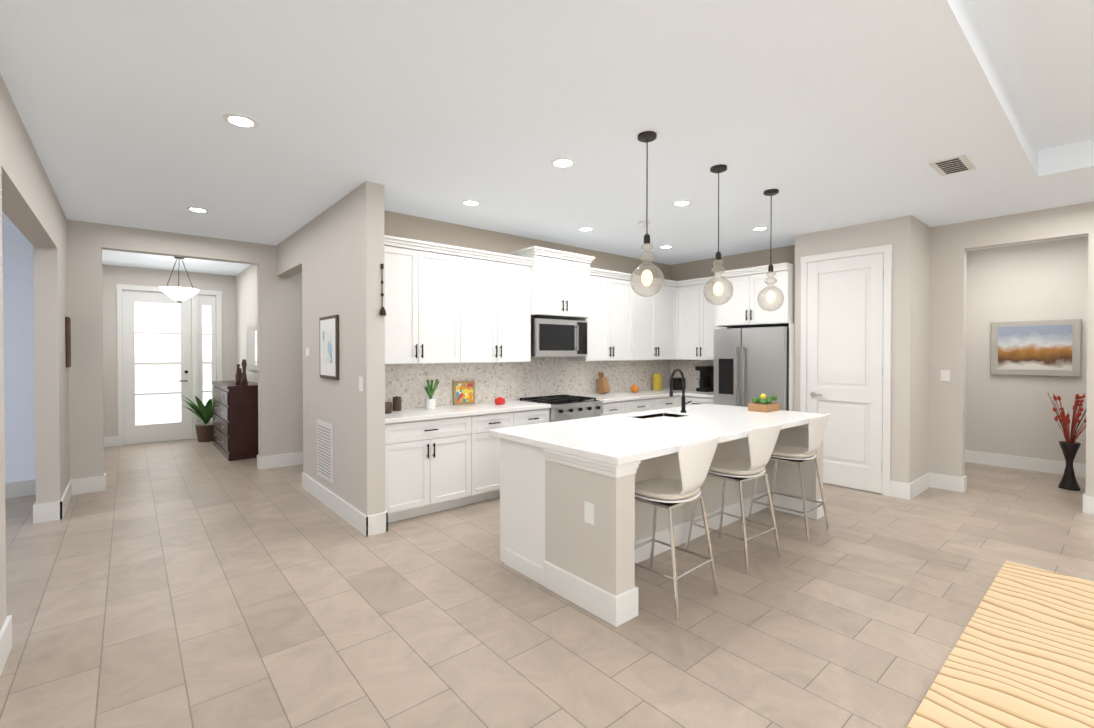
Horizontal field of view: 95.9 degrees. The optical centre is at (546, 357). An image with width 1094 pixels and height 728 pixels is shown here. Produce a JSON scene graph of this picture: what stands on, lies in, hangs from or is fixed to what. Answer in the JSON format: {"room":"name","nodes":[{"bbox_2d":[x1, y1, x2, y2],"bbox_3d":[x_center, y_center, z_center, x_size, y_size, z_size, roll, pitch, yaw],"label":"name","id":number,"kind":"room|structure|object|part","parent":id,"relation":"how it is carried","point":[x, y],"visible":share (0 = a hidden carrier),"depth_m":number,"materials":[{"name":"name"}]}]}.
{"room":"kitchen","nodes":[
{"label":"kitchen","id":0,"kind":"room"},
{"bbox_2d":[2,216,35,482],"bbox_3d":[-6.592,-0.099,4.146,3.450,3.060,0.150,-1,1,-40],"label":"wall","id":1,"kind":"structure","parent":0,"point":[18,346],"depth_m":5.05,"materials":[{"name":"grey paint"}]},
{"bbox_2d":[0,439,1093,727],"bbox_3d":[-0.294,1.484,3.965,13.200,0.100,14.700,-1,1,-40],"label":"floor","id":2,"kind":"structure","parent":0,"point":[188,583],"depth_m":2.82,"materials":[{"name":"tile"}]},
{"bbox_2d":[180,395,213,441],"bbox_3d":[-5.683,0.986,8.204,0.692,0.802,0.689,-1,1,-40],"label":"plant","id":3,"kind":"object","parent":2,"relation":"on","point":[204,430],"visible":0.83,"depth_m":8.12,"materials":[{"name":"green plant"}]},
{"bbox_3d":[-5.689,1.246,8.238,0.300,0.280,0.292,-1,1,-40],"label":"pot dark","id":4,"kind":"part","parent":3,"relation":"part of","materials":[{"name":"brown wicker"}]},
{"bbox_2d":[212,380,257,460],"bbox_3d":[-4.685,0.886,7.452,0.469,1.020,1.610,-1,1,-40],"label":"dresser","id":5,"kind":"object","parent":2,"relation":"on","point":[235,422],"visible":0.98,"depth_m":6.87,"materials":[{"name":"brown wood"}]},
{"bbox_2d":[235,359,247,384],"bbox_3d":[-4.524,0.197,7.293,0.150,0.360,0.730,-1,1,-40],"label":"figurine","id":6,"kind":"object","parent":5,"relation":"on","point":[240,377],"visible":1,"depth_m":7.05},
{"bbox_2d":[385,415,479,522],"bbox_3d":[-1.227,0.986,4.687,0.917,0.880,0.618,-1,1,-40],"label":"base cabinet","id":7,"kind":"object","parent":2,"relation":"on","point":[432,465],"depth_m":4.45,"materials":[{"name":"white wood"}]},
{"bbox_2d":[385,399,550,422],"bbox_3d":[-0.872,0.523,4.967,1.863,0.040,0.643,-1,1,-40],"label":"countertop","id":8,"kind":"structure","parent":7,"relation":"on","point":[449,411],"depth_m":4.83,"materials":[{"name":"white stone"}]},
{"bbox_2d":[385,401,397,413],"bbox_3d":[-1.488,0.456,4.528,0.145,0.100,0.145,0,1,35],"label":"jar","id":9,"kind":"object","parent":8,"relation":"on","point":[390,407],"depth_m":4.51,"materials":[{"name":"brown ceramic"}]},
{"bbox_2d":[393,396,400,410],"bbox_3d":[-1.436,0.434,4.728,0.077,0.140,0.077,0,1,35],"label":"jar","id":10,"kind":"object","parent":8,"relation":"on","point":[396,398],"depth_m":4.70,"materials":[{"name":"brown ceramic"}]},
{"bbox_2d":[421,379,439,408],"bbox_3d":[-1.145,0.359,4.869,0.188,0.288,0.197,-1,1,-40],"label":"potted plant","id":11,"kind":"object","parent":8,"relation":"on","point":[430,402],"visible":1,"depth_m":4.84,"materials":[{"name":"green plant"}]},
{"bbox_3d":[-1.148,0.453,4.868,0.110,0.100,0.110,-1,1,-40],"label":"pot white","id":12,"kind":"part","parent":11,"relation":"part of","materials":[{"name":"white ceramic"}]},
{"bbox_2d":[453,380,474,404],"bbox_3d":[-0.895,0.373,5.327,0.260,0.250,0.032,-1,1,-40],"label":"art","id":13,"kind":"object","parent":8,"relation":"on","point":[463,392],"visible":1,"depth_m":5.31,"materials":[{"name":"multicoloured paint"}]},
{"bbox_2d":[494,397,504,404],"bbox_3d":[-0.508,0.455,5.319,0.120,0.085,0.120,-1,1,-40],"label":"pot","id":14,"kind":"object","parent":8,"relation":"on","point":[499,401],"visible":1,"depth_m":5.28,"materials":[{"name":"ceramic"}]},
{"bbox_2d":[480,407,550,501],"bbox_3d":[-0.567,0.980,5.247,1.042,0.880,0.618,-1,1,-40],"label":"base cabinet","id":15,"kind":"object","parent":2,"relation":"on","point":[489,445],"depth_m":4.90,"materials":[{"name":"white wood"}]},
{"bbox_2d":[520,395,602,421],"bbox_3d":[0.164,0.931,5.785,0.760,0.925,0.725,-1,1,-40],"label":"range","id":16,"kind":"object","parent":2,"relation":"on","point":[566,407],"visible":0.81,"depth_m":5.58,"materials":[{"name":"silver metal"}]},
{"bbox_3d":[0.151,0.831,5.799,0.756,0.665,0.665,-1,1,-40],"label":"dark glass","id":17,"kind":"part","parent":16,"relation":"part of","materials":[{"name":"black glass"}]},
{"bbox_2d":[601,403,623,415],"bbox_3d":[0.611,0.969,6.245,0.507,0.880,0.618,-1,1,-40],"label":"base cabinet","id":18,"kind":"object","parent":2,"relation":"on","point":[608,408],"depth_m":6.00,"materials":[{"name":"white wood"}]},
{"bbox_2d":[624,395,679,412],"bbox_3d":[1.246,0.963,6.760,1.242,0.880,0.655,-1,1,-40],"label":"base cabinet","id":19,"kind":"object","parent":2,"relation":"on","point":[661,401],"depth_m":6.49,"materials":[{"name":"white wood"}]},
{"bbox_2d":[574,387,687,402],"bbox_3d":[1.285,0.503,6.796,2.253,0.040,0.643,-1,1,-40],"label":"countertop","id":20,"kind":"structure","parent":19,"relation":"on","point":[612,396],"depth_m":6.44,"materials":[{"name":"white stone"}]},
{"bbox_2d":[596,372,609,393],"bbox_3d":[0.741,0.336,6.535,0.100,0.291,0.176,-1,1,-40],"label":"knife block","id":21,"kind":"object","parent":20,"relation":"on","point":[602,383],"visible":1,"depth_m":6.50,"materials":[{"name":"brown wood"}]},
{"bbox_2d":[630,383,638,392],"bbox_3d":[1.214,0.414,6.844,0.120,0.136,0.120,-1,1,-40],"label":"gourd","id":22,"kind":"object","parent":20,"relation":"on","point":[634,388],"visible":1,"depth_m":6.80,"materials":[{"name":"orange food"}]},
{"bbox_2d":[653,374,660,389],"bbox_3d":[1.642,0.356,7.344,0.100,0.240,0.070,-1,1,-40],"label":"pack","id":23,"kind":"object","parent":20,"relation":"on","point":[656,381],"visible":1,"depth_m":7.31},
{"bbox_2d":[673,377,685,389],"bbox_3d":[1.959,0.386,7.404,0.200,0.180,0.150,-1,1,-40],"label":"toaster","id":24,"kind":"object","parent":20,"relation":"on","point":[677,383],"visible":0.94,"depth_m":7.32,"materials":[{"name":"black metal"}]},
{"bbox_2d":[695,366,713,391],"bbox_3d":[2.271,0.299,7.097,0.220,0.360,0.180,-1,1,-40],"label":"coffee maker","id":25,"kind":"object","parent":20,"relation":"on","point":[706,381],"visible":0.94,"depth_m":7.04,"materials":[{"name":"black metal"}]},
{"bbox_2d":[680,391,713,398],"bbox_3d":[2.276,0.502,6.871,0.643,0.040,0.525,-1,1,-40],"label":"countertop","id":26,"kind":"structure","parent":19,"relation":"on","point":[686,392],"depth_m":6.79,"materials":[{"name":"white stone"}]},
{"bbox_2d":[496,425,824,626],"bbox_3d":[1.078,0.995,3.996,2.822,0.875,1.143,-1,1,-40],"label":"kitchen island","id":27,"kind":"object","parent":2,"relation":"on","point":[576,521],"depth_m":3.15,"materials":[{"name":"white wood"}]},
{"bbox_2d":[584,501,593,524],"bbox_3d":[0.241,0.886,2.822,0.004,0.120,0.075,-1,1,-40],"label":"outlet","id":28,"kind":"object","parent":27,"relation":"attached to","point":[588,505],"depth_m":2.82,"materials":[{"name":"white plastic"}]},
{"bbox_2d":[488,405,826,464],"bbox_3d":[1.063,0.573,4.017,2.850,0.120,1.240,-1,1,-40],"label":"island countertop","id":29,"kind":"structure","parent":27,"relation":"on","point":[625,438],"depth_m":3.53,"materials":[{"name":"white stone"}]},
{"bbox_2d":[644,413,687,420],"bbox_3d":[1.004,0.636,4.374,0.584,0.225,0.364,-1,1,-40],"label":"sink","id":30,"kind":"object","parent":29,"relation":"in","point":[655,416],"depth_m":4.57,"materials":[{"name":"black metal"}]},
{"bbox_2d":[670,370,691,412],"bbox_3d":[1.223,0.315,4.516,0.234,0.382,0.115,-1,1,-40],"label":"faucet","id":31,"kind":"object","parent":29,"relation":"on","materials":[{"name":"black metal"}]},
{"bbox_2d":[748,394,779,412],"bbox_3d":[2.081,0.422,4.739,0.280,0.165,0.188,-1,1,-40],"label":"pot","id":32,"kind":"object","parent":29,"relation":"on","point":[762,403],"visible":1,"depth_m":4.68,"materials":[{"name":"brown wood"}]},
{"bbox_3d":[1.253,0.998,3.789,2.838,0.875,0.618,-1,1,-40],"label":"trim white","id":33,"kind":"part","parent":27,"relation":"part of","materials":[{"name":"white wood"}]},
{"bbox_2d":[635,436,718,620],"bbox_3d":[0.723,0.957,3.038,0.470,0.976,0.547,-1,1,-40],"label":"stool","id":34,"kind":"object","parent":2,"relation":"on","point":[695,461],"visible":0.94,"depth_m":2.88,"materials":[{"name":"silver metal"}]},
{"bbox_3d":[0.717,0.803,3.044,0.414,0.044,0.394,-1,1,-40],"label":"seat","id":35,"kind":"part","parent":34,"relation":"part of","materials":[{"name":"white plastic"}]},
{"bbox_2d":[680,395,712,406],"bbox_3d":[2.250,0.962,6.882,0.675,0.880,0.570,-1,1,-40],"label":"base cabinet","id":36,"kind":"object","parent":2,"relation":"on","point":[696,399],"depth_m":6.69,"materials":[{"name":"white wood"}]},
{"bbox_2d":[685,423,780,573],"bbox_3d":[1.366,0.951,3.610,0.470,0.976,0.547,-1,1,-40],"label":"stool","id":37,"kind":"object","parent":2,"relation":"on","point":[762,441],"visible":0.98,"depth_m":3.46,"materials":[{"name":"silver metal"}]},
{"bbox_3d":[1.360,0.797,3.615,0.414,0.044,0.394,-1,1,-40],"label":"seat","id":38,"kind":"part","parent":37,"relation":"part of","materials":[{"name":"beige plastic"}]},
{"bbox_2d":[713,326,788,410],"bbox_3d":[2.694,0.519,6.264,0.755,1.780,0.910,-1,1,-40],"label":"fridge","id":39,"kind":"object","parent":2,"relation":"on","point":[750,364],"visible":0.54,"depth_m":6.01,"materials":[{"name":"silver metal"}]},
{"bbox_3d":[2.268,0.234,6.261,0.004,0.450,0.200,-1,1,-40],"label":"dark glass","id":40,"kind":"part","parent":39,"relation":"part of","materials":[{"name":"black glass"}]},
{"bbox_2d":[746,413,829,541],"bbox_3d":[2.044,0.945,4.170,0.466,0.976,0.545,-1,1,-40],"label":"stool","id":41,"kind":"object","parent":2,"relation":"on","point":[817,426],"visible":0.88,"depth_m":4.03,"materials":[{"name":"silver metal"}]},
{"bbox_3d":[2.037,0.791,4.177,0.415,0.044,0.394,-1,1,-40],"label":"seat","id":42,"kind":"part","parent":41,"relation":"part of","materials":[{"name":"beige plastic"}]},
{"bbox_2d":[906,561,1093,727],"bbox_3d":[3.174,1.455,1.398,2.770,0.011,3.100,-1,1,-40],"label":"rug","id":43,"kind":"object","parent":2,"relation":"on","point":[1021,655],"visible":1,"depth_m":2.33,"materials":[{"name":"beige wood"}]},
{"bbox_2d":[1047,392,1085,490],"bbox_3d":[5.690,0.896,5.332,0.441,1.044,0.415,-1,1,-40],"label":"floor vase","id":44,"kind":"object","parent":2,"relation":"on","point":[1069,446],"visible":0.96,"depth_m":5.33,"materials":[{"name":"black ceramic"}]},
{"bbox_2d":[0,74,1093,630],"bbox_3d":[-0.332,-0.096,3.915,13.000,3.060,14.600,-1,1,-40],"label":"wall","id":45,"kind":"structure","parent":0,"point":[952,298],"depth_m":5.23,"materials":[{"name":"paint"}]},
{"bbox_2d":[65,317,70,367],"bbox_3d":[-4.790,-0.157,4.940,0.024,0.500,0.230,-1,1,-40],"label":"plaque","id":46,"kind":"object","parent":45,"relation":"attached to","point":[68,338],"visible":1,"depth_m":4.86,"materials":[{"name":"brown wood"}]},
{"bbox_2d":[116,284,221,445],"bbox_3d":[-6.289,0.107,8.292,1.400,2.560,0.122,-1,1,-40],"label":"door","id":47,"kind":"structure","parent":45,"relation":"attached to","point":[191,363],"depth_m":8.29,"materials":[{"name":"white wood"}]},
{"bbox_2d":[246,325,257,370],"bbox_3d":[-4.513,-0.150,7.581,0.034,0.670,1.000,-1,1,-40],"label":"mirror","id":48,"kind":"object","parent":45,"relation":"attached to","point":[252,347],"visible":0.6,"depth_m":7.54,"materials":[{"name":"silver metal"}]},
{"bbox_3d":[-4.523,-0.150,7.572,0.006,0.510,0.840,-1,1,-40],"label":"glass","id":49,"kind":"part","parent":48,"relation":"part of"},
{"bbox_2d":[306,348,309,355],"bbox_3d":[-2.532,-0.065,5.230,0.014,0.090,0.090,-1,1,-40],"label":"switch plate","id":50,"kind":"object","parent":45,"relation":"attached to","point":[307,349],"depth_m":5.21,"materials":[{"name":"white plastic"}]},
{"bbox_2d":[317,420,332,482],"bbox_3d":[-2.166,0.899,4.810,0.012,0.550,0.480,-1,1,-40],"label":"air vent","id":51,"kind":"object","parent":45,"relation":"in","point":[324,450],"visible":1,"depth_m":4.78,"materials":[{"name":"white metal"}]},
{"bbox_2d":[319,315,338,379],"bbox_3d":[-2.061,-0.099,4.664,0.027,0.590,0.520,-1,1,-40],"label":"framed picture","id":52,"kind":"object","parent":45,"relation":"attached to","point":[329,345],"visible":1,"depth_m":4.61},
{"bbox_2d":[323,331,331,362],"bbox_3d":[-2.071,-0.104,4.656,0.002,0.300,0.280,-1,1,-40],"label":"art","id":53,"kind":"object","parent":52,"relation":"attached to","point":[327,335],"depth_m":4.65},
{"bbox_2d":[359,376,362,390],"bbox_3d":[-1.529,0.212,4.057,0.004,0.120,0.080,-1,1,-40],"label":"switch plate","id":54,"kind":"object","parent":45,"relation":"attached to","point":[360,378],"depth_m":4.06,"materials":[{"name":"white plastic"}]},
{"bbox_2d":[379,264,385,315],"bbox_3d":[-1.337,-0.557,4.021,0.056,0.420,0.053,-1,1,-40],"label":"hanging ornament","id":55,"kind":"object","parent":45,"relation":"attached to","point":[382,311],"visible":0.98,"depth_m":4.02,"materials":[{"name":"brown metal"}]},
{"bbox_2d":[384,239,467,366],"bbox_3d":[-1.299,-0.495,4.787,0.957,1.100,0.348,-1,1,-40],"label":"upper cabinet","id":56,"kind":"object","parent":45,"relation":"attached to","point":[426,288],"depth_m":4.70,"materials":[{"name":"white wood"}]},
{"bbox_2d":[468,251,531,362],"bbox_3d":[-0.657,-0.501,5.332,0.957,1.100,0.348,-1,1,-40],"label":"upper cabinet","id":57,"kind":"object","parent":45,"relation":"attached to","point":[512,328],"depth_m":5.23,"materials":[{"name":"white wood"}]},
{"bbox_2d":[134,269,883,470],"bbox_3d":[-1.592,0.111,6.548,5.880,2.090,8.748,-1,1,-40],"label":"glass pane","id":58,"kind":"object","parent":45,"relation":"attached to","point":[157,378],"depth_m":8.19,"materials":[{"name":"white glass"}]},
{"bbox_3d":[-6.267,0.087,8.312,1.030,2.000,0.010,-1,1,-40],"label":"glass","id":59,"kind":"part","parent":58,"relation":"part of","materials":[{"name":"white glass"}]},
{"bbox_3d":[3.230,0.123,5.368,0.050,2.090,0.710,-1,1,-40],"label":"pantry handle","id":60,"kind":"part","parent":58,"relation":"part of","materials":[{"name":"wood"}]},
{"bbox_2d":[0,436,1093,675],"bbox_3d":[-0.332,1.354,3.931,12.700,0.160,14.300,-1,1,-40],"label":"baseboard","id":61,"kind":"structure","parent":45,"relation":"attached to","point":[364,524],"depth_m":5.10,"materials":[{"name":"white wood"}]},
{"bbox_2d":[512,251,591,318],"bbox_3d":[0.059,-0.832,5.889,0.860,0.690,0.418,-1,1,-40],"label":"upper cabinet","id":62,"kind":"object","parent":45,"relation":"attached to","point":[561,284],"depth_m":5.70,"materials":[{"name":"white wood"}]},
{"bbox_2d":[532,315,591,358],"bbox_3d":[0.070,-0.232,5.883,0.860,0.430,0.453,-1,1,-40],"label":"microwave","id":63,"kind":"object","parent":45,"relation":"attached to","point":[551,338],"depth_m":5.74,"materials":[{"name":"silver metal"}]},
{"bbox_3d":[0.201,-0.236,5.744,0.740,0.380,0.007,-1,1,-40],"label":"dark glass","id":64,"kind":"part","parent":63,"relation":"part of","materials":[{"name":"black glass"}]},
{"bbox_2d":[564,271,631,362],"bbox_3d":[0.729,-0.514,6.507,0.957,1.100,0.348,-1,1,-40],"label":"upper cabinet","id":65,"kind":"object","parent":45,"relation":"attached to","point":[611,294],"depth_m":6.37,"materials":[{"name":"white wood"}]},
{"bbox_2d":[632,275,675,362],"bbox_3d":[1.415,-0.520,7.064,1.037,1.100,0.385,-1,1,-40],"label":"upper cabinet","id":66,"kind":"object","parent":45,"relation":"attached to","point":[653,317],"depth_m":6.95,"materials":[{"name":"white wood"}]},
{"bbox_2d":[676,279,739,362],"bbox_3d":[2.273,-0.520,7.063,0.385,1.100,0.840,-1,1,-40],"label":"upper cabinet","id":67,"kind":"object","parent":45,"relation":"attached to","point":[694,314],"depth_m":7.04,"materials":[{"name":"white wood"}]},
{"bbox_2d":[712,267,794,327],"bbox_3d":[2.747,-0.737,6.306,0.638,0.650,0.925,-1,1,-40],"label":"upper cabinet","id":68,"kind":"object","parent":45,"relation":"attached to","point":[743,309],"depth_m":6.06,"materials":[{"name":"white wood"}]},
{"bbox_2d":[800,244,892,495],"bbox_3d":[3.240,0.126,5.406,0.026,2.585,0.900,-1,1,-40],"label":"door","id":69,"kind":"structure","parent":45,"relation":"attached to","point":[846,315],"depth_m":5.35,"materials":[{"name":"white wood"}]},
{"bbox_2d":[940,370,949,380],"bbox_3d":[4.286,0.189,5.317,0.004,0.120,0.080,-1,1,-40],"label":"switch plate","id":70,"kind":"object","parent":45,"relation":"attached to","point":[944,375],"depth_m":5.32,"materials":[{"name":"white plastic"}]},
{"bbox_2d":[991,319,1080,376],"bbox_3d":[6.064,-0.125,6.152,0.049,0.690,0.800,-1,1,-40],"label":"landscape picture","id":71,"kind":"object","parent":45,"relation":"attached to","point":[1040,347],"visible":0.98,"depth_m":6.11,"materials":[{"name":"multicoloured paper"}]},
{"bbox_2d":[998,325,1071,370],"bbox_3d":[6.047,-0.125,6.138,0.006,0.550,0.660,-1,1,-40],"label":"art","id":72,"kind":"object","parent":71,"relation":"attached to","point":[1020,347],"depth_m":6.13},
{"bbox_2d":[0,0,1093,275],"bbox_3d":[-0.294,-1.591,3.931,13.200,0.350,14.700,-1,1,-40],"label":"ceiling","id":73,"kind":"structure","parent":0,"point":[826,114],"depth_m":2.86,"materials":[{"name":"paint"}]},
{"bbox_2d":[159,257,198,302],"bbox_3d":[-5.290,-1.125,7.108,0.470,0.650,0.470,-1,1,-40],"label":"pendant light","id":74,"kind":"object","parent":73,"relation":"hanging from","point":[179,294],"visible":1,"depth_m":7.01,"materials":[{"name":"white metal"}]},
{"bbox_3d":[-5.290,-0.904,7.110,0.470,0.188,0.470,-1,1,-40],"label":"lamp shade","id":75,"kind":"part","parent":74,"relation":"part of","materials":[{"name":"white glass"}]},
{"bbox_2d":[186,207,208,212],"bbox_3d":[-3.356,-1.422,4.746,0.179,0.004,0.179,0,1,11],"label":"recessed light","id":76,"kind":"object","parent":73,"relation":"in","point":[195,209],"depth_m":4.73,"materials":[{"name":"white plastic"}]},
{"bbox_2d":[223,114,257,128],"bbox_3d":[-1.816,-1.403,2.931,0.179,0.004,0.179,0,1,11],"label":"recessed light","id":77,"kind":"object","parent":73,"relation":"in","point":[241,121],"depth_m":2.93,"materials":[{"name":"white plastic"}]},
{"bbox_2d":[461,200,480,205],"bbox_3d":[-0.698,-1.420,4.534,0.179,0.004,0.179,1,1,44],"label":"recessed light","id":78,"kind":"object","parent":73,"relation":"in","point":[467,202],"depth_m":4.53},
{"bbox_2d":[551,158,575,167],"bbox_3d":[0.117,-1.410,3.573,0.179,0.004,0.179,1,1,44],"label":"recessed light","id":79,"kind":"object","parent":73,"relation":"in","point":[560,162],"depth_m":3.56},
{"bbox_2d":[578,227,593,230],"bbox_3d":[0.431,-1.430,5.491,0.179,0.004,0.179,1,1,41],"label":"recessed light","id":80,"kind":"object","parent":73,"relation":"in","point":[582,228],"depth_m":5.49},
{"bbox_2d":[638,221,649,226],"bbox_3d":[1.024,-1.413,5.208,0.120,0.035,0.120,-1,1,-40],"label":"smoke detector","id":81,"kind":"object","parent":73,"relation":"attached to","point":[641,223],"visible":0.85,"depth_m":5.17,"materials":[{"name":"white plastic"}]},
{"bbox_2d":[630,131,663,296],"bbox_3d":[0.633,-0.898,3.125,0.210,1.020,0.210,-1,1,-40],"label":"pendant light","id":82,"kind":"object","parent":73,"relation":"hanging from","point":[646,277],"visible":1,"depth_m":3.12,"materials":[{"name":"clear glass"}]},
{"bbox_3d":[0.633,-0.558,3.128,0.210,0.340,0.210,-1,1,-40],"label":"glass","id":83,"kind":"part","parent":82,"relation":"part of","materials":[{"name":"clear glass"}]},
{"bbox_3d":[0.633,-0.508,3.129,0.072,0.104,0.072,-1,1,-40],"label":"bulb","id":84,"kind":"part","parent":82,"relation":"part of","materials":[{"name":"white glass"}]},
{"bbox_2d":[659,245,672,248],"bbox_3d":[1.542,-1.440,6.407,0.179,0.004,0.179,1,1,41],"label":"recessed light","id":85,"kind":"object","parent":73,"relation":"in","point":[665,246],"depth_m":6.38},
{"bbox_2d":[672,200,691,205],"bbox_3d":[1.239,-1.420,4.538,0.179,0.004,0.179,1,1,41],"label":"recessed light","id":86,"kind":"object","parent":73,"relation":"in","point":[682,202],"depth_m":4.53,"materials":[{"name":"white plastic"}]},
{"bbox_2d":[703,164,732,304],"bbox_3d":[1.273,-0.903,3.668,0.210,1.020,0.210,-1,1,-40],"label":"pendant light","id":87,"kind":"object","parent":73,"relation":"hanging from","point":[717,289],"visible":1,"depth_m":3.66,"materials":[{"name":"clear glass"}]},
{"bbox_3d":[1.273,-0.563,3.672,0.210,0.340,0.210,-1,1,-40],"label":"glass","id":88,"kind":"part","parent":87,"relation":"part of","materials":[{"name":"clear glass"}]},
{"bbox_3d":[1.273,-0.513,3.672,0.072,0.104,0.072,-1,1,-40],"label":"bulb","id":89,"kind":"part","parent":87,"relation":"part of","materials":[{"name":"white glass"}]},
{"bbox_2d":[751,227,767,230],"bbox_3d":[2.359,-1.430,5.474,0.179,0.004,0.179,1,1,44],"label":"recessed light","id":90,"kind":"object","parent":73,"relation":"in","point":[757,228],"depth_m":5.46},
{"bbox_2d":[757,189,783,310],"bbox_3d":[1.906,-0.909,4.205,0.210,1.020,0.210,-1,1,-40],"label":"pendant light","id":91,"kind":"object","parent":73,"relation":"hanging from","point":[770,296],"visible":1,"depth_m":4.20,"materials":[{"name":"clear glass"}]},
{"bbox_3d":[1.906,-0.569,4.208,0.210,0.340,0.210,-1,1,-40],"label":"glass","id":92,"kind":"part","parent":91,"relation":"part of","materials":[{"name":"glass"}]},
{"bbox_3d":[1.906,-0.519,4.209,0.072,0.104,0.072,-1,1,-40],"label":"bulb","id":93,"kind":"part","parent":91,"relation":"part of","materials":[{"name":"white glass"}]},
{"bbox_2d":[928,154,975,175],"bbox_3d":[2.973,-1.409,3.622,0.400,0.008,0.200,-1,1,-40],"label":"ceiling vent","id":94,"kind":"object","parent":73,"relation":"in","point":[967,163],"visible":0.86,"depth_m":3.58,"materials":[{"name":"white metal"}]},
{"bbox_2d":[936,158,960,165],"bbox_3d":[2.858,-1.403,3.525,0.032,0.002,0.130,-1,1,-40],"label":"ceiling air vent slot","id":95,"kind":"object","parent":94,"relation":"attached to","point":[957,159],"depth_m":3.54,"materials":[{"name":"grey metal"}]},
{"bbox_2d":[939,161,962,167],"bbox_3d":[2.897,-1.403,3.557,0.032,0.002,0.130,-1,1,-40],"label":"ceiling air vent slot","id":96,"kind":"object","parent":94,"relation":"attached to","point":[958,161],"depth_m":3.58,"materials":[{"name":"grey metal"}]},
{"bbox_2d":[941,163,962,168],"bbox_3d":[2.935,-1.404,3.590,0.032,0.002,0.130,-1,1,-40],"label":"ceiling air vent slot","id":97,"kind":"object","parent":94,"relation":"attached to","point":[958,163],"depth_m":3.62,"materials":[{"name":"grey metal"}]},
{"bbox_2d":[943,164,964,170],"bbox_3d":[2.973,-1.404,3.622,0.032,0.002,0.130,-1,1,-40],"label":"ceiling air vent slot","id":98,"kind":"object","parent":94,"relation":"attached to","point":[954,166],"depth_m":3.64,"materials":[{"name":"grey metal"}]},
{"bbox_2d":[945,166,966,171],"bbox_3d":[3.011,-1.404,3.654,0.032,0.002,0.130,-1,1,-40],"label":"ceiling air vent slot","id":99,"kind":"object","parent":94,"relation":"attached to","point":[963,166],"depth_m":3.68,"materials":[{"name":"grey metal"}]},
{"bbox_2d":[945,168,967,173],"bbox_3d":[3.049,-1.405,3.687,0.032,0.002,0.130,-1,1,-40],"label":"ceiling air vent slot","id":100,"kind":"object","parent":94,"relation":"attached to","point":[963,168],"depth_m":3.70,"materials":[{"name":"grey metal"}]}
]}

